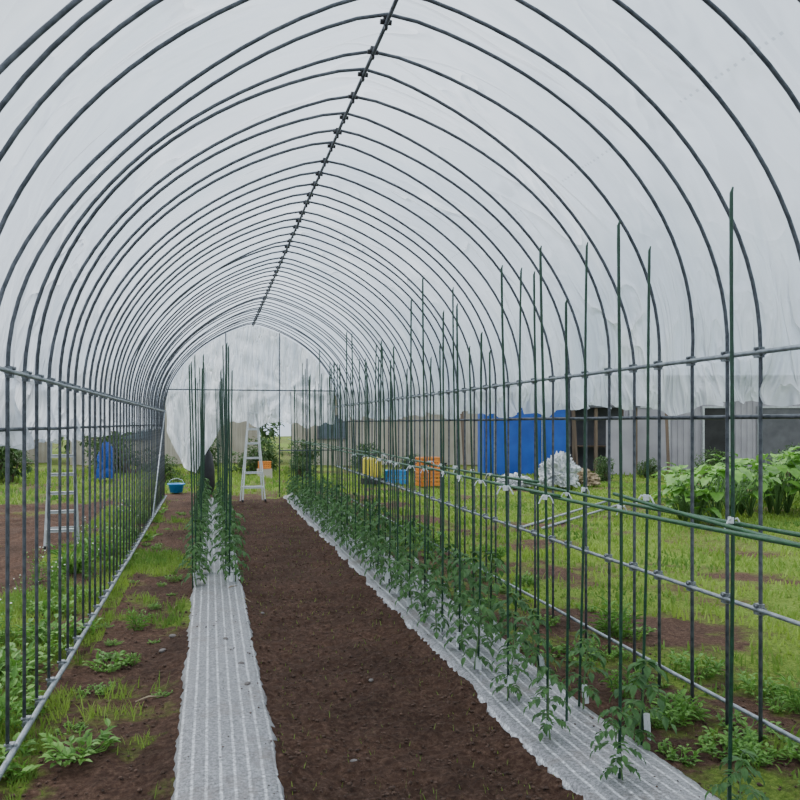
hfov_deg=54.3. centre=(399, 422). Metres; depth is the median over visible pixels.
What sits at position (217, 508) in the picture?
plant
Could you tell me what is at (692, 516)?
stake
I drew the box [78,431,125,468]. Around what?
shrub
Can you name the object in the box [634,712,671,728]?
clump
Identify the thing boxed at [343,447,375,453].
stake
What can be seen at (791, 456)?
leaf plant
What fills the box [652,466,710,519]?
leaf plant
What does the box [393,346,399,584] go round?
stake
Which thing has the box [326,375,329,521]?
stake
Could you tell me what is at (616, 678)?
clump
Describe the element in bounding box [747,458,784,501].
leaf plant
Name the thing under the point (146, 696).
dry stalk
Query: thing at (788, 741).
clump
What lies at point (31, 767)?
clump
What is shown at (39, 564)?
weed
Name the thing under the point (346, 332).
stake
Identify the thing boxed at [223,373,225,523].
stake
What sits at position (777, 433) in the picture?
building
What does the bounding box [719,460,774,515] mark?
leaf plant
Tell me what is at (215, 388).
stake
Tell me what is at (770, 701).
clump
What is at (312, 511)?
plant
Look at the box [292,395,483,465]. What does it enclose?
house
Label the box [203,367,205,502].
stake
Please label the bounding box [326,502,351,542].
plant
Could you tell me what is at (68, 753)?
clump
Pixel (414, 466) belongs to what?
stake
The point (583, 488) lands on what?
stake
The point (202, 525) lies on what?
plant
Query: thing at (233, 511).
plant
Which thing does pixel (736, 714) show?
clump
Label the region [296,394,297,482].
stake
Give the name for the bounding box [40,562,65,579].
clump
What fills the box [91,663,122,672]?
clump
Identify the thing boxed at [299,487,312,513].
plant
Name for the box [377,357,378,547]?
stake
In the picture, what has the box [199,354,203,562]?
stake
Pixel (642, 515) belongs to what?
stake
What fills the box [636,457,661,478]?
shrub
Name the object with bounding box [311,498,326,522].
plant
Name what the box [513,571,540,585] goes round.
clump
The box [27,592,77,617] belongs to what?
clump
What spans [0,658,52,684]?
clump
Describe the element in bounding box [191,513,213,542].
plant
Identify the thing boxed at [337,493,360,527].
plant
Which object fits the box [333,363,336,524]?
stake
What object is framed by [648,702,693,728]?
clump
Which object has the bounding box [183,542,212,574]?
plant
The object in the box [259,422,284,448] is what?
tree
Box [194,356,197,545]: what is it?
stake
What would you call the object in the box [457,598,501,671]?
plant
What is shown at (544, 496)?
stake
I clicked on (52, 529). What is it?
step ladder
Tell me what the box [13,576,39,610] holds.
weed
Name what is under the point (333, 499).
plant
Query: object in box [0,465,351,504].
grass
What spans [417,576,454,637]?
plant
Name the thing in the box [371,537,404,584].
plant
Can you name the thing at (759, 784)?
clod
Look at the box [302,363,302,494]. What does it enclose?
stake
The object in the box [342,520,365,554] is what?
plant
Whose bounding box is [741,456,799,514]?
leaf plant
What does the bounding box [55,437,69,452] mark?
tree
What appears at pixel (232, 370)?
stake
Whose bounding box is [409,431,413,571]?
stake
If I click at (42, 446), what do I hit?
house
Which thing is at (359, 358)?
stake
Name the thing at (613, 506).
pipe
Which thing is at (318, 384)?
stake
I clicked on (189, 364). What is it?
stake
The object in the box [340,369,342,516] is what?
stake
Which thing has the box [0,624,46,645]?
clump
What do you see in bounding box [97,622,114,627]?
clump
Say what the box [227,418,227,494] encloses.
stake
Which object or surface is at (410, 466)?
stake
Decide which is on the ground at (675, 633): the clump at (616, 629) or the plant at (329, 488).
the clump at (616, 629)
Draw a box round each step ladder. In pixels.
[43,435,79,549]
[240,412,265,501]
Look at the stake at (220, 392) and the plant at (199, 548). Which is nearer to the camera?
the plant at (199, 548)
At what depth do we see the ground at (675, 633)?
4.81 m
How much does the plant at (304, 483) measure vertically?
0.441 m
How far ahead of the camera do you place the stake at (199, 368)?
10.05 m
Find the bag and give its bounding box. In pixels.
[204,449,214,493]
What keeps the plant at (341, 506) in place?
on the sheet at (567, 757)
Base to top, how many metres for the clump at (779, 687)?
0.059 m
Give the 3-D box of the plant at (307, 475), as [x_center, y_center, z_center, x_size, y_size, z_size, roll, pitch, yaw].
[-1.751,1.189,14.904,0.311,0.531,0.319,0,0,-19]
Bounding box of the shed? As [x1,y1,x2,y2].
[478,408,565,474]
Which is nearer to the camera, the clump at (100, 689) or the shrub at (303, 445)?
the clump at (100, 689)
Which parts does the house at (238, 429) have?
pane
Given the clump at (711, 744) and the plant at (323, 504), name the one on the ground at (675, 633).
the clump at (711, 744)
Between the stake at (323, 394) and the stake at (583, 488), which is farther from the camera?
the stake at (323, 394)
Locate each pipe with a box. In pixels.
[523,501,607,527]
[541,504,618,528]
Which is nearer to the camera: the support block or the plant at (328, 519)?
the plant at (328, 519)
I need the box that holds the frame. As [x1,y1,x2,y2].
[0,0,799,779]
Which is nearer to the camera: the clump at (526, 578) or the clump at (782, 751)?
the clump at (782, 751)
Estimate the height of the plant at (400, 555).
0.448 m
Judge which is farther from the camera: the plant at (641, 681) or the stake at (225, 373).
the stake at (225, 373)
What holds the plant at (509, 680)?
on the sheet at (567, 757)
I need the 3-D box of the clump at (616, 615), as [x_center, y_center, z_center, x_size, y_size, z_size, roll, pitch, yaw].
[1.439,1.413,5.485,0.241,0.165,0.240,0,0,9]
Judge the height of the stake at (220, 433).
2.040 m
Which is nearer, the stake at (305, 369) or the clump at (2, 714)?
the clump at (2, 714)
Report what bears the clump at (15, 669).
on the ground at (675, 633)
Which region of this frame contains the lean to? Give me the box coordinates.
[570,404,640,474]
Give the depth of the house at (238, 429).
29.32 m
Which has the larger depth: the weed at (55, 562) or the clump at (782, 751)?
the weed at (55, 562)
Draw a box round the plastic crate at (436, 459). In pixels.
[415,457,442,471]
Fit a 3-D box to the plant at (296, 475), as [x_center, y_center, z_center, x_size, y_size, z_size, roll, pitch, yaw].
[-1.889,1.201,14.259,0.294,0.504,0.270,0,0,-33]
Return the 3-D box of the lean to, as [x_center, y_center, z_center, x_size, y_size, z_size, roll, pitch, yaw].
[5.913,0.476,23.260,2.000,2.147,1.701,0,0,0]
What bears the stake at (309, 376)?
in the ground at (675, 633)
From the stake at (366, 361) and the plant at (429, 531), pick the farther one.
the stake at (366, 361)
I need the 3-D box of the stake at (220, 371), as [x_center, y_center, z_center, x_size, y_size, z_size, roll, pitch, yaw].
[-2.406,0.422,10.547,0.021,2.272,0.023,-1,0,-14]
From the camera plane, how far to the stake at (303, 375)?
13.46 m
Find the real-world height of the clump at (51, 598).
0.113 m
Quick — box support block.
[257,468,271,477]
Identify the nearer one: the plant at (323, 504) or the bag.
the plant at (323, 504)
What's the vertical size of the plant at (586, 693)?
0.410 m
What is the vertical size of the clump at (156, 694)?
0.034 m
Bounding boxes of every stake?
[188,364,193,587]
[190,361,196,573]
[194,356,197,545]
[197,383,198,531]
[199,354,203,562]
[199,368,200,440]
[199,372,201,540]
[202,386,203,493]
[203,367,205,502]
[203,432,203,469]
[215,388,217,478]
[217,399,218,501]
[219,382,220,496]
[219,433,220,513]
[220,371,222,511]
[220,392,221,456]
[222,345,225,498]
[222,378,224,542]
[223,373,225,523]
[225,342,227,569]
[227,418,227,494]
[228,346,229,575]
[230,370,232,551]
[290,393,291,491]
[293,428,294,482]
[294,394,295,483]
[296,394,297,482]
[301,375,303,498]
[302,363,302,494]
[305,369,306,503]
[308,374,310,507]
[309,376,311,504]
[313,427,314,499]
[314,389,315,518]
[315,381,315,432]
[318,384,320,457]
[319,349,322,523]
[319,374,321,516]
[323,394,323,469]
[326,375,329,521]
[327,377,327,480]
[329,363,332,527]
[331,362,334,497]
[331,367,334,507]
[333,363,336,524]
[334,449,372,455]
[337,363,338,498]
[339,365,341,531]
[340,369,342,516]
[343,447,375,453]
[344,384,346,476]
[346,332,347,536]
[350,373,353,519]
[351,334,356,538]
[358,358,359,524]
[362,358,366,560]
[365,361,366,525]
[365,455,432,470]
[366,375,371,566]
[372,344,376,520]
[373,450,430,463]
[375,340,383,564]
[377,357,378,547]
[381,347,386,545]
[385,359,392,584]
[391,371,395,551]
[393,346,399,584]
[403,368,407,563]
[406,298,414,597]
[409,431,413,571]
[420,276,427,617]
[421,465,560,497]
[426,357,433,585]
[426,464,539,482]
[438,344,442,590]
[441,311,446,631]
[452,287,457,603]
[456,303,462,649]
[469,346,473,609]
[474,332,485,656]
[485,350,493,607]
[497,265,513,697]
[514,267,521,640]
[523,481,799,537]
[529,492,799,547]
[533,271,540,672]
[538,246,553,736]
[561,299,571,720]
[578,242,589,706]
[612,492,799,548]
[616,220,626,778]
[636,246,653,744]
[724,187,742,799]
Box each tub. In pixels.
[167,478,184,492]
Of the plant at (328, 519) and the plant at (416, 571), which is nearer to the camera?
the plant at (416, 571)
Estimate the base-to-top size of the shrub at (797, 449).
1.044 m
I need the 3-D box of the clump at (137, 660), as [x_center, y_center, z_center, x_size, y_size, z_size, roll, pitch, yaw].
[-1.652,1.464,4.826,0.121,0.083,0.121,0,0,28]
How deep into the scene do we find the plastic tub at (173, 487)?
16.53 m
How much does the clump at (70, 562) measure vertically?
0.209 m
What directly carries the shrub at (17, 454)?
on the ground at (675, 633)
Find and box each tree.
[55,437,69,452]
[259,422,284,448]
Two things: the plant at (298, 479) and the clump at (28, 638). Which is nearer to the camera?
the clump at (28, 638)
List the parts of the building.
door, door panel, door panel, door, door panel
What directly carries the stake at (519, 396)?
in the ground at (675, 633)
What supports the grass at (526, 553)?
on the ground at (675, 633)
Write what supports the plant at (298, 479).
on the sheet at (567, 757)
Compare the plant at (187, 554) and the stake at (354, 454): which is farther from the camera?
the stake at (354, 454)
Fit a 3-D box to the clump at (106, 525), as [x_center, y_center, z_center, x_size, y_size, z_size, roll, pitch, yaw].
[-3.586,1.397,10.107,0.510,0.224,0.476,0,0,-35]
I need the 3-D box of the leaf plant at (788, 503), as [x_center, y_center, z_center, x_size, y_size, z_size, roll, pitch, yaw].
[6.468,1.097,13.042,1.111,0.909,1.121,0,0,15]
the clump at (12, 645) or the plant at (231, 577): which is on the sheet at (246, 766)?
the plant at (231, 577)
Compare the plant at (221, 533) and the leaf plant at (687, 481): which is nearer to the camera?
the plant at (221, 533)
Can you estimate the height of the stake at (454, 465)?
2.580 m
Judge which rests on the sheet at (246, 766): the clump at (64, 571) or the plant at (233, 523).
the plant at (233, 523)
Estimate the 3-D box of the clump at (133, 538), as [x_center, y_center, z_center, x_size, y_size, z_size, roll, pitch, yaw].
[-3.280,1.423,9.057,0.393,0.173,0.367,0,0,-37]
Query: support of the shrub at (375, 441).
on the ground at (675, 633)
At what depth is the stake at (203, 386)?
10.97 m
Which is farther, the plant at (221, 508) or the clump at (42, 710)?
the plant at (221, 508)
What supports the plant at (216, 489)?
on the sheet at (246, 766)
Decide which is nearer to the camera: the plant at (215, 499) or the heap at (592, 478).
the plant at (215, 499)
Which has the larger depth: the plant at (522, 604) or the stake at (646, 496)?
the plant at (522, 604)
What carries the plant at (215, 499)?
on the sheet at (246, 766)
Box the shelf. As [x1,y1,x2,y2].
[570,445,605,446]
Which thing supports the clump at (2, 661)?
on the ground at (675, 633)
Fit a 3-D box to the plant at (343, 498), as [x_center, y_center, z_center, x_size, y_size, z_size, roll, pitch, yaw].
[-0.749,1.236,10.995,0.340,0.450,0.346,0,0,-42]
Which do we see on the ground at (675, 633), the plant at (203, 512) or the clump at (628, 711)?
the clump at (628, 711)
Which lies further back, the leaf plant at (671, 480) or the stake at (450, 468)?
the leaf plant at (671, 480)
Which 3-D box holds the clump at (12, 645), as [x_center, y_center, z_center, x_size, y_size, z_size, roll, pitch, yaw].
[-2.349,1.433,4.861,0.490,0.160,0.471,0,0,17]
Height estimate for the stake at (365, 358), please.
2.200 m
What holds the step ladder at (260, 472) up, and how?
on the ground at (675, 633)
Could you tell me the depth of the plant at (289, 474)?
15.04 m
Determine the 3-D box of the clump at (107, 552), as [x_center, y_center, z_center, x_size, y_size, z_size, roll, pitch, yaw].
[-3.217,1.358,8.576,0.441,0.301,0.440,0,0,36]
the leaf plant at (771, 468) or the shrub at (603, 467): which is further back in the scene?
the shrub at (603, 467)
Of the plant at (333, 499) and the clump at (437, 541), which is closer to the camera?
the clump at (437, 541)
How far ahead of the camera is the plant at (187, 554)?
6.84 m
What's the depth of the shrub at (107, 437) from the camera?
22.22 m
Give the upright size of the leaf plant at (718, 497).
0.899 m
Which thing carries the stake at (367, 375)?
in the ground at (675, 633)
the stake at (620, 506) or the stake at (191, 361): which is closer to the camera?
the stake at (620, 506)
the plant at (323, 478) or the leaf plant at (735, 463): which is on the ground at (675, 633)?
the leaf plant at (735, 463)
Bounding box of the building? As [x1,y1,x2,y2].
[624,401,799,469]
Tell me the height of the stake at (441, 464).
2.177 m
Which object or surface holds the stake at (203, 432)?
in the ground at (675, 633)
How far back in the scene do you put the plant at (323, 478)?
13.30 m
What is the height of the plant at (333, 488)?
0.500 m
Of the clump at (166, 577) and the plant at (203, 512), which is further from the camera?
the plant at (203, 512)
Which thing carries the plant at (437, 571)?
on the sheet at (567, 757)
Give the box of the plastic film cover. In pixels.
[0,0,799,449]
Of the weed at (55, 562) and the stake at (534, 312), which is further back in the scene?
the weed at (55, 562)
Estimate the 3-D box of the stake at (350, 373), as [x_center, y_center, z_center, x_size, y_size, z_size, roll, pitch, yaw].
[-0.632,0.447,10.290,0.024,2.229,0.024,-1,-1,-14]
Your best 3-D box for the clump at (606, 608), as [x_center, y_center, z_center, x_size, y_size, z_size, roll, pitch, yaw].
[1.688,1.473,6.053,0.251,0.082,0.241,0,0,28]
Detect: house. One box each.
[13,440,46,462]
[70,393,257,464]
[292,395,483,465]
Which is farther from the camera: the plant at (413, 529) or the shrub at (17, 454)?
the shrub at (17, 454)
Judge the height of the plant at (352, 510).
0.427 m
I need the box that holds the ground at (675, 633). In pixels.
[0,436,799,799]
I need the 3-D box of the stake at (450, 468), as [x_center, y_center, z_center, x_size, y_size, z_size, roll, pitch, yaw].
[0.506,0.343,5.578,0.017,0.036,2.400,0,0,-13]
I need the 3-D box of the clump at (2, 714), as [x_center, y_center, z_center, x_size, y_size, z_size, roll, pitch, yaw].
[-1.902,1.417,3.783,0.286,0.196,0.287,0,0,36]
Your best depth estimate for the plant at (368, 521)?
9.06 m
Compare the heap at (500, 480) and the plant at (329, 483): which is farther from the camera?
the heap at (500, 480)
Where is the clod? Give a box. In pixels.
[10,527,797,799]
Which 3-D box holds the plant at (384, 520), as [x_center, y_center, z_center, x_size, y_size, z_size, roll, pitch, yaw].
[-0.171,1.218,8.313,0.347,0.446,0.338,0,0,-4]
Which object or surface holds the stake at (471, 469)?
in the ground at (675, 633)
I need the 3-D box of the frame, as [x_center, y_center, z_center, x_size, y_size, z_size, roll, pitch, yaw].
[-0.788,-0.171,6.731,3.419,3.582,18.012,0,0,-14]
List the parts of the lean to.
post, panel, post, panel, post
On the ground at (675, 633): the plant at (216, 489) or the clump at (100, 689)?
the clump at (100, 689)
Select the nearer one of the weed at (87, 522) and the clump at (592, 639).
the clump at (592, 639)
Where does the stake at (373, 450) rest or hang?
attached to the stake at (391, 371)
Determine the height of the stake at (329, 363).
2.329 m
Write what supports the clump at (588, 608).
on the ground at (675, 633)
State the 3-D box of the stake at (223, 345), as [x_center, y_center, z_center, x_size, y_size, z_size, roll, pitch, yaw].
[-1.917,0.345,8.546,0.024,2.400,0.023,-1,1,-14]
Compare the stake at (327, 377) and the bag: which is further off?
the bag
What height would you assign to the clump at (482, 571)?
0.193 m
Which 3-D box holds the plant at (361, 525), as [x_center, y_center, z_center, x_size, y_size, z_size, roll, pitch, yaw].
[-0.365,1.233,8.018,0.243,0.414,0.249,0,0,44]
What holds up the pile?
on the ground at (675, 633)
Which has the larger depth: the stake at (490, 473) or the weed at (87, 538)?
the weed at (87, 538)
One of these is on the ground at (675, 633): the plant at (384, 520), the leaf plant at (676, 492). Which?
the leaf plant at (676, 492)
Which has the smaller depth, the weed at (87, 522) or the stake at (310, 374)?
the weed at (87, 522)
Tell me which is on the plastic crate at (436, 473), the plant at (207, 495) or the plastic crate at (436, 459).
the plastic crate at (436, 459)
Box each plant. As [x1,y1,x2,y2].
[176,543,211,585]
[183,519,208,555]
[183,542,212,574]
[184,520,212,566]
[185,506,208,541]
[189,497,211,527]
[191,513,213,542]
[193,477,213,503]
[193,489,212,513]
[198,505,213,531]
[199,485,212,509]
[209,526,238,575]
[210,505,234,530]
[211,489,228,513]
[212,491,223,515]
[213,502,238,540]
[215,492,233,521]
[217,535,250,581]
[218,520,245,563]
[220,509,247,550]
[285,474,296,495]
[287,475,301,503]
[289,475,303,499]
[291,479,306,505]
[293,483,310,508]
[299,487,310,509]
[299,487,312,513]
[302,486,317,517]
[303,471,314,487]
[307,494,321,519]
[310,481,321,501]
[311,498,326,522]
[313,477,326,502]
[313,498,328,526]
[314,481,330,503]
[317,499,334,531]
[318,481,337,508]
[320,507,338,534]
[323,488,340,510]
[325,498,344,538]
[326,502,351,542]
[328,488,340,508]
[330,484,346,513]
[331,505,358,549]
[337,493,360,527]
[337,495,354,521]
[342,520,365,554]
[345,503,365,531]
[350,523,377,558]
[351,507,368,530]
[354,499,375,537]
[355,520,384,567]
[363,512,387,545]
[364,533,387,577]
[368,516,400,555]
[369,501,393,549]
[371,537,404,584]
[384,560,416,597]
[386,524,412,560]
[388,522,414,565]
[395,552,423,606]
[399,521,435,573]
[405,564,440,622]
[413,526,448,583]
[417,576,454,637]
[426,544,469,596]
[442,592,481,651]
[444,550,477,604]
[447,551,492,624]
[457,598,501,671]
[466,552,517,644]
[487,592,539,659]
[490,638,531,700]
[513,608,560,681]
[523,666,570,741]
[560,629,611,708]
[590,706,645,780]
[609,658,676,750]
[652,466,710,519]
[652,468,736,522]
[655,462,702,488]
[661,465,704,499]
[661,487,704,521]
[669,481,699,509]
[673,482,724,523]
[677,467,755,525]
[678,465,724,510]
[698,454,751,485]
[699,463,757,506]
[701,458,769,516]
[705,749,769,799]
[715,452,771,486]
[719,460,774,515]
[720,465,781,517]
[737,446,799,512]
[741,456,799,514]
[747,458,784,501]
[754,464,799,513]
[774,453,799,495]
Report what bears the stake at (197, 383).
in the ground at (675, 633)
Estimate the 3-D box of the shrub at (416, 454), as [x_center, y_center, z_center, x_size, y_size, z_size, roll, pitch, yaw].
[0.315,1.254,24.026,0.772,0.665,0.984,0,0,-10]
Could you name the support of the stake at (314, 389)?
in the ground at (675, 633)
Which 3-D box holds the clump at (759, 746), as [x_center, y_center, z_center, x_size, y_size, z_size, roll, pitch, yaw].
[1.564,1.461,3.525,0.217,0.102,0.233,0,0,-14]
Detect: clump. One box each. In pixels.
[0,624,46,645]
[0,640,42,687]
[0,640,71,664]
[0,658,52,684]
[0,661,12,676]
[0,664,44,716]
[0,692,37,734]
[0,747,21,777]
[4,732,43,782]
[10,674,40,702]
[13,618,102,644]
[13,701,48,721]
[20,610,90,645]
[26,598,69,614]
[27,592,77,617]
[38,718,120,767]
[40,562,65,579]
[44,587,106,601]
[46,534,106,573]
[51,551,97,572]
[51,721,88,735]
[72,681,114,695]
[82,649,132,669]
[91,532,127,558]
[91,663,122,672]
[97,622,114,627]
[102,556,130,570]
[104,638,124,645]
[106,525,141,538]
[106,538,133,549]
[112,532,157,542]
[121,609,153,630]
[121,653,140,665]
[133,507,166,513]
[147,603,161,609]
[152,689,172,697]
[165,574,182,580]
[417,533,444,550]
[476,562,494,581]
[482,544,505,558]
[487,545,505,561]
[489,582,529,593]
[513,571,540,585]
[513,578,536,584]
[520,641,573,657]
[534,614,561,625]
[564,654,596,666]
[572,637,628,657]
[574,603,598,611]
[589,610,618,635]
[590,595,642,637]
[590,645,632,659]
[599,608,632,616]
[600,662,653,698]
[603,625,656,639]
[622,705,653,726]
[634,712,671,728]
[635,674,671,688]
[636,704,657,712]
[647,689,689,703]
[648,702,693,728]
[651,689,711,723]
[655,738,706,766]
[667,649,729,678]
[669,689,705,719]
[695,732,747,759]
[702,719,770,751]
[715,709,784,735]
[723,730,776,761]
[726,736,798,765]
[732,741,774,769]
[737,668,784,696]
[754,692,798,712]
[768,687,795,698]
[770,731,799,760]
[772,672,799,713]
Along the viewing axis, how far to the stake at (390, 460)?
6.85 m
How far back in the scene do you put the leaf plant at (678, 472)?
14.56 m
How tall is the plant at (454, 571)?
0.468 m
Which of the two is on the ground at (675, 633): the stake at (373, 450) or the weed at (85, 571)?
the weed at (85, 571)
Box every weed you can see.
[0,584,18,641]
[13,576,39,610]
[26,544,50,582]
[42,548,65,592]
[51,562,65,595]
[72,522,88,546]
[77,537,98,579]
[78,517,96,548]
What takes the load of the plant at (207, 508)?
on the sheet at (246, 766)
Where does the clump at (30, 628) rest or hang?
on the ground at (675, 633)
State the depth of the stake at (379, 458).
7.21 m
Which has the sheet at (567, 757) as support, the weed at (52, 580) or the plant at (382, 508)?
the plant at (382, 508)
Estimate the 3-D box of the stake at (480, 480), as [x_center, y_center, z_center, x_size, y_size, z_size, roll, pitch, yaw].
[0.463,0.505,4.525,0.062,2.069,0.041,0,1,-14]
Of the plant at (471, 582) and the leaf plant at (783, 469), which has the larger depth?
the leaf plant at (783, 469)
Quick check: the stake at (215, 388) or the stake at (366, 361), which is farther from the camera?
the stake at (215, 388)
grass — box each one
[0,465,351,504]
[0,498,193,799]
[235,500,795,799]
[305,470,799,784]
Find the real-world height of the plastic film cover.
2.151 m
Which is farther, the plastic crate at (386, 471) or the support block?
the support block
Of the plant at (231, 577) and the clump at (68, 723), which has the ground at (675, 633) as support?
the clump at (68, 723)
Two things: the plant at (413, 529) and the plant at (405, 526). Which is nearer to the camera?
the plant at (413, 529)
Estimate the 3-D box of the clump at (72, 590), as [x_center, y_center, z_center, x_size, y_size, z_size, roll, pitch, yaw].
[-2.700,1.450,6.618,0.475,0.117,0.412,0,0,19]
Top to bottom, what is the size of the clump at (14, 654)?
0.232 m
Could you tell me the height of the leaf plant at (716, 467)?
0.949 m
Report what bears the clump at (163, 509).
on the ground at (675, 633)
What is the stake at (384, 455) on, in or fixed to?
in the ground at (675, 633)
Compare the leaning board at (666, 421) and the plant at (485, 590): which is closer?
the plant at (485, 590)
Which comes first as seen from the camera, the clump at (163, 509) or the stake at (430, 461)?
the stake at (430, 461)
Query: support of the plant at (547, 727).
on the sheet at (567, 757)
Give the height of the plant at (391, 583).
0.340 m
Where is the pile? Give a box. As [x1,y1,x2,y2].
[96,442,112,478]
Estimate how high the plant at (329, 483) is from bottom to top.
0.510 m
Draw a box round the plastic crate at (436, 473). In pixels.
[415,471,439,486]
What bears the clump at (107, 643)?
on the ground at (675, 633)
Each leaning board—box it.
[460,412,466,472]
[575,415,577,464]
[665,413,669,473]
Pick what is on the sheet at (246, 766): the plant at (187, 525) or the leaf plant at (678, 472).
the plant at (187, 525)
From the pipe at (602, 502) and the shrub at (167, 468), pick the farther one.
the shrub at (167, 468)
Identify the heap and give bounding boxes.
[494,472,532,487]
[538,451,580,486]
[577,468,600,486]
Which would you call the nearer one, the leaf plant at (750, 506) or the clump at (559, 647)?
the clump at (559, 647)
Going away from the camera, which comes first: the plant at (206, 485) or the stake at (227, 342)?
the stake at (227, 342)
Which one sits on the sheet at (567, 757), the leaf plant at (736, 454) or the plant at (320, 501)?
the plant at (320, 501)
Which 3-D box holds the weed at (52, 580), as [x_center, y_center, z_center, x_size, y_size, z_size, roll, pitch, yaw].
[-3.026,1.306,6.822,0.188,0.393,0.237,0,0,-14]
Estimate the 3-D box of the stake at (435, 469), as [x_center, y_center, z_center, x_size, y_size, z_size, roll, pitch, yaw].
[0.448,0.335,4.766,0.017,0.028,2.450,0,0,-13]
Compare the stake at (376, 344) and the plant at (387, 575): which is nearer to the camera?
the plant at (387, 575)
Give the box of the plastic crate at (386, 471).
[385,470,405,483]
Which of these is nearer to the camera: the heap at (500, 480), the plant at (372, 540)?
the plant at (372, 540)
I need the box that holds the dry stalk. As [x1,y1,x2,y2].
[135,696,161,701]
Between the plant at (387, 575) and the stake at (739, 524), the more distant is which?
the plant at (387, 575)
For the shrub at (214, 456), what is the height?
1.341 m
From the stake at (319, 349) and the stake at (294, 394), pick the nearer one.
the stake at (319, 349)
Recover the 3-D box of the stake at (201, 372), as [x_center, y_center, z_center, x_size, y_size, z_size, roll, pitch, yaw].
[-2.407,0.441,9.419,0.021,2.215,0.023,1,1,-14]
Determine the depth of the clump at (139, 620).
5.62 m
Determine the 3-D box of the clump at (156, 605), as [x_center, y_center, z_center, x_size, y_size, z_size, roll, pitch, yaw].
[-1.972,1.464,6.245,0.121,0.057,0.130,0,0,-43]
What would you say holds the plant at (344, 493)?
on the sheet at (567, 757)
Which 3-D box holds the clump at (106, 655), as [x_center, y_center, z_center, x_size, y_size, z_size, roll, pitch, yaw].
[-1.785,1.458,4.818,0.299,0.102,0.311,0,0,-4]
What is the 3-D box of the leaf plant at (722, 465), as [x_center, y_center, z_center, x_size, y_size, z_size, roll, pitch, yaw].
[5.000,1.089,12.763,0.850,0.814,0.858,0,0,-10]
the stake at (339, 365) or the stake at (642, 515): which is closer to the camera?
the stake at (642, 515)
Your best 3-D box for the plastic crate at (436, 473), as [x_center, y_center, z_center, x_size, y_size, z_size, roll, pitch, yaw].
[0.669,1.310,18.381,0.560,0.330,0.400,0,0,-25]
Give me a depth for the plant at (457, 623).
4.88 m
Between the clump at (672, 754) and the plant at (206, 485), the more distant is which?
the plant at (206, 485)
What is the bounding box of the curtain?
[166,325,332,472]
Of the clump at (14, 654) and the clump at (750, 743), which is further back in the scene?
the clump at (14, 654)
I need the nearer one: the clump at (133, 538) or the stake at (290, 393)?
the clump at (133, 538)
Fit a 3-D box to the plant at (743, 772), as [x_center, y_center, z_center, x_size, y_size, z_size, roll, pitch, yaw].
[1.183,1.290,2.716,0.186,0.288,0.194,1,0,-43]
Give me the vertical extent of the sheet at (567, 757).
0.100 m
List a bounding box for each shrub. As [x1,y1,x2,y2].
[0,446,34,481]
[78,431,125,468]
[92,431,150,473]
[150,454,182,482]
[188,438,221,474]
[223,434,284,474]
[287,438,322,471]
[287,456,318,478]
[348,441,381,472]
[399,453,418,470]
[593,456,614,481]
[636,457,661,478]
[694,447,729,477]
[766,443,799,476]
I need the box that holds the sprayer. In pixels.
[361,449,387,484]
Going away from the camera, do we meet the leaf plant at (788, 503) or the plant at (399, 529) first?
the plant at (399, 529)
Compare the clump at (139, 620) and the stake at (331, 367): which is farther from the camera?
the stake at (331, 367)
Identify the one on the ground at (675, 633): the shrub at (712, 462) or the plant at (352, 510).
the shrub at (712, 462)
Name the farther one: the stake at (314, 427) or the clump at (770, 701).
the stake at (314, 427)
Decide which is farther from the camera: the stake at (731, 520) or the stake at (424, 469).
the stake at (424, 469)
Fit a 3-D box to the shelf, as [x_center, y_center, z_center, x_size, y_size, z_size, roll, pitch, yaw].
[5.913,0.700,23.560,1.650,0.040,0.700,0,0,0]
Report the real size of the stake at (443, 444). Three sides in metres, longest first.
2.327 x 0.060 x 0.053 m
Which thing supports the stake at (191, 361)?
in the ground at (675, 633)
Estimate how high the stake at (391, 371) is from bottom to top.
2.102 m
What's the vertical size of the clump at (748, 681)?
0.121 m
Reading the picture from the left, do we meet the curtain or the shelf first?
the curtain
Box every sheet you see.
[171,498,284,799]
[283,495,719,799]
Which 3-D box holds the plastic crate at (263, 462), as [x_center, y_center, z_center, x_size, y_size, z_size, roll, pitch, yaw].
[-3.703,1.148,21.329,0.336,0.198,0.240,0,0,-19]
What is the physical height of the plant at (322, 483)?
0.482 m
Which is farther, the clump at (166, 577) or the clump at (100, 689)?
the clump at (166, 577)
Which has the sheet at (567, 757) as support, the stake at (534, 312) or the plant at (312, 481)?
the plant at (312, 481)
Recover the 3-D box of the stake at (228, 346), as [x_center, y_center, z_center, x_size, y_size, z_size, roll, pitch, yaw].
[-1.538,0.424,7.023,0.020,2.244,0.023,0,1,-14]
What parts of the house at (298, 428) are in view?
pane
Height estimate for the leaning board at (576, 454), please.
2.079 m
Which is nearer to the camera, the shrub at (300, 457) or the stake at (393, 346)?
the stake at (393, 346)
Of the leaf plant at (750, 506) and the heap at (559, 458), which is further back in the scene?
the heap at (559, 458)
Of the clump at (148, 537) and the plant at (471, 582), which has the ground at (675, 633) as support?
the clump at (148, 537)
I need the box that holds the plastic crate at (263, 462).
[258,461,270,468]
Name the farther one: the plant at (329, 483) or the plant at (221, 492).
the plant at (329, 483)
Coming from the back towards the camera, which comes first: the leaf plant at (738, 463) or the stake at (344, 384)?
the leaf plant at (738, 463)
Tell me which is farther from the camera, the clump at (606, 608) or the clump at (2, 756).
the clump at (606, 608)
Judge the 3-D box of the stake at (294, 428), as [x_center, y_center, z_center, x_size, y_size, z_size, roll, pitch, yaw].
[-1.984,0.416,14.605,0.021,2.258,0.024,1,1,-14]

